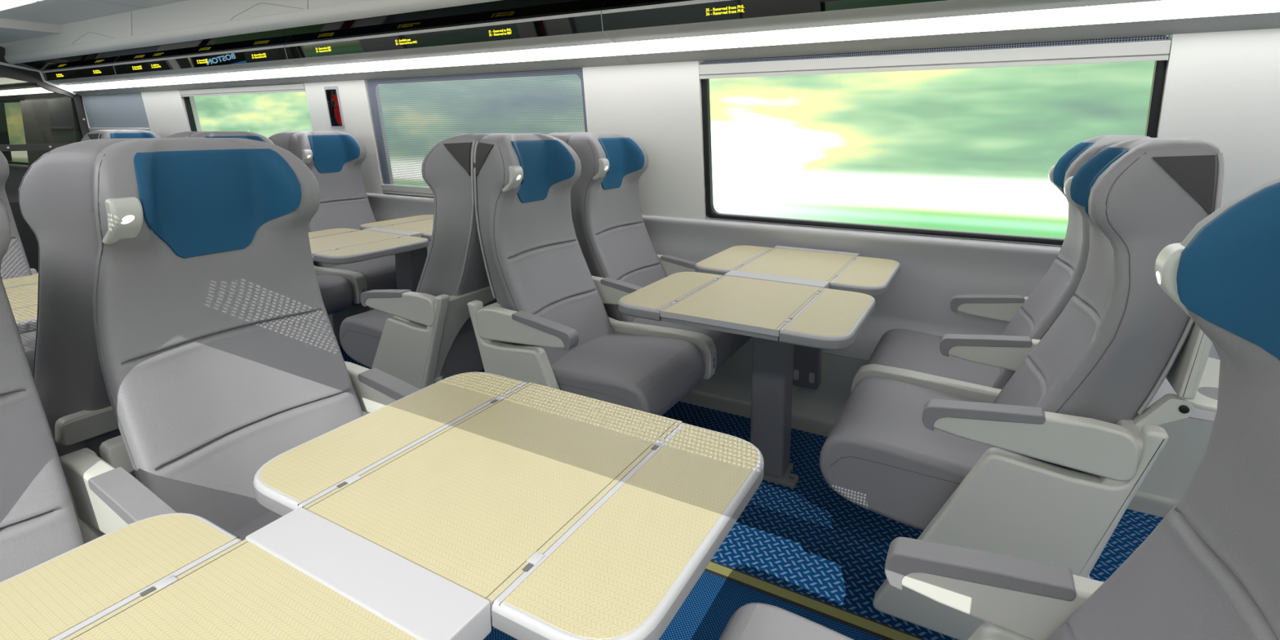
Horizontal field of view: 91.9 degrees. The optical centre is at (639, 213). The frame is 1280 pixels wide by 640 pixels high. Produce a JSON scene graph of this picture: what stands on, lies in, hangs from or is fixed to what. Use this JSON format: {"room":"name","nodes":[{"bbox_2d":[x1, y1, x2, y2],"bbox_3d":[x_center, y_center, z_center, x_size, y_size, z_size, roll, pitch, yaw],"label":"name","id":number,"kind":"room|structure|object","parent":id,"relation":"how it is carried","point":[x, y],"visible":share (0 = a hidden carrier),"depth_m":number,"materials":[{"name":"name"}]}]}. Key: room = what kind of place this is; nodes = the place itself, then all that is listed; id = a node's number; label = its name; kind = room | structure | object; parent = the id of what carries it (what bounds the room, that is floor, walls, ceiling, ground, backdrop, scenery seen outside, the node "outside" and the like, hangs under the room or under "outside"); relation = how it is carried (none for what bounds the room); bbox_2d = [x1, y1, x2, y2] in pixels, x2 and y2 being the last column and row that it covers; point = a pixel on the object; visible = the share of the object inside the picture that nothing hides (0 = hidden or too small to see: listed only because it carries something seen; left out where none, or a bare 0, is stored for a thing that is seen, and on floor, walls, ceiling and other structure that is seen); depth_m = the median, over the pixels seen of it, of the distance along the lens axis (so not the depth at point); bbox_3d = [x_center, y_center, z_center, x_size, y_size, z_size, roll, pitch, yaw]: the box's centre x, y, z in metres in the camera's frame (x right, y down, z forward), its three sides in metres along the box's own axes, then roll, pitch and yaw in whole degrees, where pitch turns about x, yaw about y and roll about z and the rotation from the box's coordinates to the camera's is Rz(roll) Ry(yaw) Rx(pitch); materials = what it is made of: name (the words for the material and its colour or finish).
{"room":"train carriage","nodes":[
{"label":"train carriage","id":0,"kind":"room"},
{"bbox_2d":[0,102,12,160],"bbox_3d":[-8.307,-0.600,6.035,0.070,2.110,3.150,5,9,29],"label":"wall","id":1,"kind":"structure","parent":0,"point":[4,137],"depth_m":7.32,"materials":[{"name":"grey"}]},
{"bbox_2d":[704,560,925,639],"bbox_3d":[-2.345,0.811,3.205,13.300,0.003,0.031,5,9,29],"label":"trim","id":2,"kind":"structure","parent":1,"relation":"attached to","point":[887,632],"depth_m":1.63,"materials":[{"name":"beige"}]},
{"bbox_2d":[0,18,60,44],"bbox_3d":[-6.481,-1.434,4.861,4.180,0.132,1.649,5,9,29],"label":"ceiling","id":3,"kind":"structure","parent":0,"point":[11,30],"depth_m":4.49,"materials":[{"name":"white plastic"}]},
{"bbox_2d":[0,0,186,24],"bbox_3d":[-0.695,-1.008,1.609,9.120,0.072,1.789,5,9,29],"label":"ceiling","id":4,"kind":"structure","parent":0,"point":[46,11],"depth_m":3.94,"materials":[{"name":"white plastic"}]},
{"bbox_2d":[0,0,36,11],"bbox_3d":[-4.045,-1.208,3.498,1.180,0.060,0.600,5,9,29],"label":"ceiling light","id":5,"kind":"object","parent":4,"relation":"attached to","point":[4,4],"visible":1,"depth_m":3.47,"materials":[{"name":"white"}]},
{"bbox_2d":[91,0,146,8],"bbox_3d":[-2.681,-1.128,2.729,1.895,0.002,1.629,5,9,29],"label":"trim","id":6,"kind":"structure","parent":4,"relation":"attached to","point":[91,0],"depth_m":3.76,"materials":[{"name":"grey plastic"}]},
{"bbox_2d":[36,271,1164,639],"bbox_3d":[-2.514,0.882,2.915,13.300,0.062,3.030,5,9,29],"label":"floor","id":7,"kind":"structure","parent":0,"point":[807,539],"depth_m":1.85,"materials":[{"name":"carpet"}]},
{"bbox_2d":[0,151,38,375],"bbox_3d":[-2.306,0.341,2.159,0.701,1.225,0.478,5,9,29],"label":"seat","id":8,"kind":"object","parent":7,"relation":"on","point":[15,264],"visible":0.24,"depth_m":2.33,"materials":[{"name":"grey leather"}]},
{"bbox_2d":[19,330,35,375],"bbox_3d":[-2.245,0.548,2.123,0.531,0.204,0.426,5,9,29],"label":"seat cushion","id":9,"kind":"object","parent":8,"relation":"on","point":[28,339],"depth_m":2.11,"materials":[{"name":"grey leather"}]},
{"bbox_2d":[0,46,89,271],"bbox_3d":[-5.636,-0.348,4.530,0.062,1.930,2.693,5,9,29],"label":"glass wall","id":10,"kind":"structure","parent":7,"relation":"on","point":[29,242],"depth_m":5.29,"materials":[{"name":"grey"}]},
{"bbox_2d":[43,65,115,80],"bbox_3d":[-4.536,-1.125,4.995,1.355,0.066,0.026,5,9,29],"label":"display","id":11,"kind":"object","parent":10,"relation":"attached to","point":[105,70],"visible":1,"depth_m":4.95,"materials":[{"name":"black glass"}]},
{"bbox_2d":[0,0,501,64],"bbox_3d":[-2.095,-1.107,3.381,13.300,0.228,0.093,5,9,29],"label":"trim","id":12,"kind":"structure","parent":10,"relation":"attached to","point":[187,20],"depth_m":3.62,"materials":[{"name":"white plastic"}]},
{"bbox_2d":[13,0,692,71],"bbox_3d":[-2.043,-0.999,3.489,13.300,0.072,0.202,5,9,29],"label":"trim","id":13,"kind":"structure","parent":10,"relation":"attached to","point":[503,10],"depth_m":3.10,"materials":[{"name":"black plastic"}]},
{"bbox_2d":[0,0,729,78],"bbox_3d":[-2.001,-0.964,3.569,13.300,0.018,0.032,5,9,29],"label":"trim","id":14,"kind":"structure","parent":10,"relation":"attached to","point":[693,2],"depth_m":2.96,"materials":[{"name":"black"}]},
{"bbox_2d":[20,97,80,167],"bbox_3d":[-5.600,-0.329,5.939,1.210,1.500,0.046,5,9,29],"label":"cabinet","id":15,"kind":"object","parent":7,"relation":"on","point":[53,121],"visible":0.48,"depth_m":5.84,"materials":[{"name":"grey glass"}]},
{"bbox_2d":[80,129,107,141],"bbox_3d":[-4.247,-0.051,4.947,0.709,1.225,0.542,5,9,29],"label":"seat","id":16,"kind":"object","parent":7,"relation":"on","point":[94,135],"visible":0.04,"depth_m":4.61,"materials":[{"name":"grey leather"}]},
{"bbox_2d":[18,137,206,478],"bbox_3d":[-1.278,0.422,1.582,0.701,1.225,0.478,5,9,29],"label":"seat","id":17,"kind":"object","parent":7,"relation":"on","point":[56,202],"visible":0.16,"depth_m":1.23,"materials":[{"name":"grey leather"}]},
{"bbox_2d":[98,129,161,138],"bbox_3d":[-3.631,-0.002,4.601,0.709,1.225,0.542,5,9,29],"label":"seat","id":18,"kind":"object","parent":7,"relation":"on","point":[109,134],"visible":0.05,"depth_m":4.63,"materials":[{"name":"grey leather"}]},
{"bbox_2d":[165,131,199,137],"bbox_3d":[-2.439,0.175,3.336,0.701,1.225,0.478,5,9,29],"label":"seat","id":19,"kind":"object","parent":7,"relation":"on","point":[184,134],"visible":0.02,"depth_m":3.02,"materials":[{"name":"grey leather"}]},
{"bbox_2d":[92,137,420,540],"bbox_3d":[-0.668,0.470,1.239,0.701,1.225,0.478,5,9,29],"label":"seat","id":20,"kind":"object","parent":7,"relation":"on","point":[220,355],"visible":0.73,"depth_m":1.23,"materials":[{"name":"grey leather"}]},
{"bbox_2d":[102,196,143,244],"bbox_3d":[-0.906,0.013,1.084,0.060,0.085,0.046,5,9,29],"label":"reading lamp","id":21,"kind":"object","parent":20,"relation":"attached to","point":[122,217],"depth_m":1.07,"materials":[{"name":"grey plastic"}]},
{"bbox_2d":[231,510,280,540],"bbox_3d":[-0.607,0.677,1.204,0.531,0.204,0.426,5,9,29],"label":"seat cushion","id":22,"kind":"object","parent":20,"relation":"on","point":[244,522],"depth_m":1.18,"materials":[{"name":"grey leather"}]},
{"bbox_2d":[186,131,352,315],"bbox_3d":[-1.829,0.223,2.993,0.701,1.225,0.478,5,9,29],"label":"seat","id":23,"kind":"object","parent":7,"relation":"on","point":[336,291],"visible":0.12,"depth_m":3.00,"materials":[{"name":"grey leather"}]},
{"bbox_2d":[315,274,352,315],"bbox_3d":[-1.742,0.424,3.001,0.531,0.204,0.426,5,9,29],"label":"seat cushion","id":24,"kind":"object","parent":23,"relation":"on","point":[336,291],"depth_m":2.99,"materials":[{"name":"grey leather"}]},
{"bbox_2d":[267,130,314,265],"bbox_3d":[-2.184,0.112,3.789,0.709,1.225,0.542,5,9,29],"label":"seat","id":25,"kind":"object","parent":7,"relation":"on","point":[282,140],"visible":0.02,"depth_m":3.45,"materials":[{"name":"grey leather"}]},
{"bbox_2d":[290,130,396,347],"bbox_3d":[-1.567,0.160,3.443,0.709,1.225,0.542,5,9,29],"label":"seat","id":26,"kind":"object","parent":7,"relation":"on","point":[335,158],"visible":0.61,"depth_m":3.49,"materials":[{"name":"grey leather"}]},
{"bbox_2d":[302,149,312,163],"bbox_3d":[-1.790,-0.301,3.321,0.060,0.085,0.046,5,9,29],"label":"reading lamp","id":27,"kind":"object","parent":26,"relation":"attached to","point":[307,154],"depth_m":3.30,"materials":[{"name":"grey plastic"}]},
{"bbox_2d":[330,255,396,305],"bbox_3d":[-1.491,0.363,3.441,0.531,0.204,0.426,5,9,29],"label":"seat cushion","id":28,"kind":"object","parent":26,"relation":"on","point":[379,273],"depth_m":3.25,"materials":[{"name":"grey fabric"}]},
{"bbox_2d":[308,214,433,292],"bbox_3d":[-1.162,0.457,3.005,0.653,0.760,1.047,5,9,29],"label":"folding table","id":29,"kind":"object","parent":7,"relation":"on","point":[408,238],"visible":0.44,"depth_m":2.83,"materials":[{"name":"laminate"}]},
{"bbox_2d":[339,133,511,389],"bbox_3d":[-0.801,0.304,2.416,0.701,1.225,0.478,5,9,29],"label":"seat","id":30,"kind":"object","parent":7,"relation":"on","point":[424,337],"visible":0.59,"depth_m":2.16,"materials":[{"name":"grey leather"}]},
{"bbox_2d":[339,309,484,383],"bbox_3d":[-0.862,0.494,2.507,0.531,0.204,0.426,5,9,29],"label":"seat cushion","id":31,"kind":"object","parent":30,"relation":"on","point":[360,334],"depth_m":2.36,"materials":[{"name":"grey leather"}]},
{"bbox_2d":[546,132,579,143],"bbox_3d":[-0.546,0.241,2.869,0.709,1.225,0.542,5,9,29],"label":"seat","id":32,"kind":"object","parent":7,"relation":"on","point":[564,136],"visible":0.02,"depth_m":2.54,"materials":[{"name":"grey plastic"}]},
{"bbox_2d":[466,133,705,416],"bbox_3d":[-0.191,0.352,2.074,0.701,1.225,0.478,5,9,29],"label":"seat","id":33,"kind":"object","parent":7,"relation":"on","point":[548,324],"visible":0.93,"depth_m":2.02,"materials":[{"name":"grey leather"}]},
{"bbox_2d":[502,165,523,191],"bbox_3d":[-0.404,-0.110,1.962,0.060,0.085,0.046,5,9,29],"label":"reading lamp","id":34,"kind":"object","parent":33,"relation":"attached to","point":[512,175],"depth_m":1.94,"materials":[{"name":"grey plastic"}]},
{"bbox_2d":[551,331,705,416],"bbox_3d":[-0.104,0.554,2.082,0.531,0.204,0.426,5,9,29],"label":"seat cushion","id":35,"kind":"object","parent":33,"relation":"on","point":[643,373],"depth_m":1.95,"materials":[{"name":"grey leather"}]},
{"bbox_2d":[567,132,751,379],"bbox_3d":[0.071,0.289,2.523,0.709,1.225,0.542,5,9,29],"label":"seat","id":36,"kind":"object","parent":7,"relation":"on","point":[621,258],"visible":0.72,"depth_m":2.48,"materials":[{"name":"grey leather"}]},
{"bbox_2d":[591,158,609,179],"bbox_3d":[-0.152,-0.172,2.401,0.060,0.085,0.046,5,9,29],"label":"reading lamp","id":37,"kind":"object","parent":36,"relation":"attached to","point":[600,166],"depth_m":2.38,"materials":[{"name":"grey plastic"}]},
{"bbox_2d":[631,317,751,368],"bbox_3d":[0.147,0.492,2.521,0.531,0.204,0.426,5,9,29],"label":"seat cushion","id":38,"kind":"object","parent":36,"relation":"on","point":[726,344],"depth_m":2.31,"materials":[{"name":"grey leather"}]},
{"bbox_2d":[711,356,715,369],"bbox_3d":[0.256,0.523,2.168,0.008,0.044,0.026,5,9,29],"label":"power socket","id":39,"kind":"object","parent":36,"relation":"attached to","point":[713,357],"depth_m":2.16,"materials":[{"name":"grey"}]},
{"bbox_2d":[617,245,900,488],"bbox_3d":[0.455,0.584,2.097,0.653,0.760,1.047,5,9,29],"label":"folding table","id":40,"kind":"object","parent":7,"relation":"on","point":[795,304],"visible":0.98,"depth_m":1.98,"materials":[{"name":"laminate"}]},
{"bbox_2d":[719,177,1279,639],"bbox_3d":[0.360,0.551,0.662,0.701,1.225,0.478,5,9,29],"label":"seat","id":41,"kind":"object","parent":7,"relation":"on","point":[1210,569],"visible":1,"depth_m":0.62,"materials":[{"name":"grey leather"}]},
{"bbox_2d":[719,602,853,639],"bbox_3d":[0.273,0.746,0.710,0.531,0.204,0.426,5,9,29],"label":"seat cushion","id":42,"kind":"object","parent":41,"relation":"on","point":[753,620],"depth_m":0.92,"materials":[{"name":"grey leather"}]},
{"bbox_2d":[1154,243,1191,317],"bbox_3d":[0.573,0.075,0.642,0.060,0.085,0.046,5,9,29],"label":"handle","id":43,"kind":"object","parent":41,"relation":"attached to","point":[1169,264],"depth_m":0.63,"materials":[{"name":"grey plastic"}]},
{"bbox_2d":[851,134,1151,403],"bbox_3d":[1.092,0.370,1.950,0.709,1.225,0.542,5,9,29],"label":"seat","id":44,"kind":"object","parent":7,"relation":"on","point":[978,367],"visible":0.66,"depth_m":1.88,"materials":[{"name":"grey leather"}]},
{"bbox_2d":[866,328,999,386],"bbox_3d":[1.027,0.561,2.027,0.531,0.204,0.426,5,9,29],"label":"seat cushion","id":45,"kind":"object","parent":44,"relation":"on","point":[904,348],"depth_m":1.99,"materials":[{"name":"grey leather"}]},
{"bbox_2d":[1048,164,1057,187],"bbox_3d":[1.327,-0.110,1.960,0.060,0.085,0.046,5,9,29],"label":"reading lamp","id":46,"kind":"object","parent":44,"relation":"attached to","point":[1052,171],"depth_m":1.95,"materials":[{"name":"grey plastic"}]},
{"bbox_2d":[819,137,1224,639],"bbox_3d":[0.887,0.438,1.468,0.816,1.225,0.478,5,9,29],"label":"seat","id":47,"kind":"object","parent":7,"relation":"on","point":[1046,471],"visible":0.94,"depth_m":1.26,"materials":[{"name":"grey leather"}]},
{"bbox_2d":[819,377,1000,530],"bbox_3d":[0.776,0.623,1.588,0.531,0.204,0.426,5,9,29],"label":"seat cushion","id":48,"kind":"object","parent":47,"relation":"on","point":[879,455],"depth_m":1.48,"materials":[{"name":"grey leather"}]},
{"bbox_2d":[1063,176,1076,206],"bbox_3d":[1.075,-0.048,1.520,0.060,0.085,0.046,5,9,29],"label":"reading lamp","id":49,"kind":"object","parent":47,"relation":"attached to","point":[1068,184],"depth_m":1.51,"materials":[{"name":"grey plastic"}]},
{"bbox_2d":[1165,322,1213,399],"bbox_3d":[1.149,0.206,1.316,0.056,0.255,0.380,5,9,29],"label":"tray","id":50,"kind":"object","parent":47,"relation":"on","point":[1190,348],"depth_m":1.19,"materials":[{"name":"grey plastic"}]},
{"bbox_2d":[1166,356,1220,412],"bbox_3d":[1.196,0.354,1.309,0.135,0.010,0.340,5,9,29],"label":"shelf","id":51,"kind":"object","parent":47,"relation":"attached to","point":[1206,398],"depth_m":1.23,"materials":[{"name":"grey plastic"}]},
{"bbox_2d":[0,28,1279,421],"bbox_3d":[-1.819,-0.389,3.974,13.300,1.475,0.294,5,9,29],"label":"wall","id":52,"kind":"structure","parent":0,"point":[1221,89],"depth_m":2.42,"materials":[{"name":"white plastic"}]},
{"bbox_2d":[0,98,28,164],"bbox_3d":[-6.824,-0.871,6.682,1.676,0.675,0.114,5,9,29],"label":"window","id":53,"kind":"structure","parent":52,"relation":"in","point":[8,100],"depth_m":6.48,"materials":[{"name":"black metal"}]},
{"bbox_2d":[81,92,151,131],"bbox_3d":[-4.492,-0.861,5.299,1.134,0.319,0.041,5,9,29],"label":"window blind","id":54,"kind":"object","parent":52,"relation":"attached to","point":[125,111],"visible":0.79,"depth_m":5.28,"materials":[{"name":"grey fabric"}]},
{"bbox_2d":[113,47,287,74],"bbox_3d":[-2.996,-1.004,4.130,2.177,0.066,0.026,5,9,29],"label":"display","id":55,"kind":"object","parent":52,"relation":"attached to","point":[275,54],"visible":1,"depth_m":4.02,"materials":[{"name":"black glass"}]},
{"bbox_2d":[183,83,306,131],"bbox_3d":[-2.768,-0.551,4.405,1.555,0.675,0.114,5,9,29],"label":"window","id":56,"kind":"structure","parent":52,"relation":"in","point":[187,101],"depth_m":4.73,"materials":[{"name":"black"}]},
{"bbox_2d":[178,83,305,97],"bbox_3d":[-2.800,-0.852,4.306,1.553,0.047,0.020,5,9,29],"label":"window blind","id":57,"kind":"object","parent":56,"relation":"attached to","point":[289,87],"visible":1,"depth_m":4.25,"materials":[{"name":"grey fabric"}]},
{"bbox_2d":[324,85,344,128],"bbox_3d":[-1.886,-0.653,3.824,0.128,0.258,0.043,5,9,29],"label":"wall sign","id":58,"kind":"object","parent":52,"relation":"attached to","point":[331,92],"visible":1,"depth_m":3.81,"materials":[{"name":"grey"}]},
{"bbox_2d":[112,9,631,92],"bbox_3d":[-1.065,-0.817,3.172,6.507,0.198,0.244,5,9,29],"label":"trim","id":59,"kind":"structure","parent":52,"relation":"attached to","point":[601,10],"depth_m":3.16,"materials":[{"name":"grey plastic"}]},
{"bbox_2d":[284,13,603,59],"bbox_3d":[-1.099,-0.854,3.065,2.177,0.066,0.026,5,9,29],"label":"display","id":60,"kind":"object","parent":52,"relation":"attached to","point":[593,23],"visible":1,"depth_m":2.92,"materials":[{"name":"black glass"}]},
{"bbox_2d":[367,67,587,184],"bbox_3d":[-0.908,-0.405,3.361,1.548,0.675,0.114,5,9,29],"label":"window","id":61,"kind":"structure","parent":52,"relation":"in","point":[577,68],"depth_m":3.36,"materials":[{"name":"black"}]},
{"bbox_2d":[366,67,587,196],"bbox_3d":[-0.918,-0.404,3.343,1.546,0.679,0.086,5,9,29],"label":"window blind","id":62,"kind":"object","parent":61,"relation":"attached to","point":[405,188],"visible":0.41,"depth_m":3.34,"materials":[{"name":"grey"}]},
{"bbox_2d":[0,0,1165,90],"bbox_3d":[-1.980,-0.887,3.618,13.300,0.050,0.096,5,9,29],"label":"trim","id":63,"kind":"structure","parent":52,"relation":"attached to","point":[948,8],"depth_m":2.44,"materials":[{"name":"grey"}]},
{"bbox_2d":[0,12,1279,100],"bbox_3d":[-1.900,-0.832,3.769,13.300,0.058,0.089,5,9,29],"label":"trim","id":64,"kind":"structure","parent":52,"relation":"attached to","point":[1270,20],"depth_m":2.32,"materials":[{"name":"grey plastic"}]},
{"bbox_2d":[0,0,1279,96],"bbox_3d":[-1.938,-0.856,3.697,13.300,0.053,0.074,5,9,29],"label":"light strip","id":65,"kind":"object","parent":64,"relation":"on","point":[1167,9],"visible":1,"depth_m":2.27,"materials":[{"name":"white"}]},
{"bbox_2d":[602,0,946,31],"bbox_3d":[0.781,-0.706,2.010,2.136,0.066,0.026,5,9,29],"label":"display","id":66,"kind":"object","parent":52,"relation":"attached to","point":[731,9],"visible":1,"depth_m":2.26,"materials":[{"name":"black glass"}]},
{"bbox_2d":[368,306,1213,517],"bbox_3d":[-1.835,0.517,4.073,13.300,0.343,0.219,5,9,29],"label":"baseboard","id":67,"kind":"structure","parent":52,"relation":"attached to","point":[1172,471],"depth_m":2.49,"materials":[{"name":"grey plastic"}]},
{"bbox_2d":[701,35,1168,245],"bbox_3d":[0.948,-0.259,2.320,1.532,0.675,0.114,5,9,29],"label":"window","id":68,"kind":"structure","parent":52,"relation":"in","point":[1159,70],"depth_m":2.34,"materials":[{"name":"black"}]},
{"bbox_2d":[698,35,1171,79],"bbox_3d":[0.917,-0.551,2.224,1.530,0.078,0.021,5,9,29],"label":"window blind","id":69,"kind":"object","parent":68,"relation":"attached to","point":[1153,50],"visible":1,"depth_m":2.13,"materials":[{"name":"white fabric"}]},
{"bbox_3d":[-2.923,0.953,2.197,13.300,0.002,0.930,5,9,29],"label":"floor","id":70,"kind":"structure","parent":0,"visible":0},
{"bbox_2d":[2,274,38,333],"bbox_3d":[-1.946,0.649,1.635,0.653,0.760,1.047,5,9,29],"label":"folding table","id":71,"kind":"object","parent":70,"relation":"on","point":[21,291],"visible":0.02,"depth_m":1.77,"materials":[{"name":"laminate"}]},
{"bbox_2d":[0,199,177,582],"bbox_3d":[-0.923,0.533,0.786,0.709,1.225,0.542,5,9,29],"label":"seat","id":72,"kind":"object","parent":70,"relation":"on","point":[51,505],"visible":0.5,"depth_m":0.98,"materials":[{"name":"grey leather"}]},
{"bbox_2d":[0,372,764,639],"bbox_3d":[-0.329,0.776,0.728,0.653,0.760,1.047,5,9,29],"label":"folding table","id":73,"kind":"object","parent":70,"relation":"on","point":[459,506],"visible":1,"depth_m":0.75,"materials":[{"name":"laminate"}]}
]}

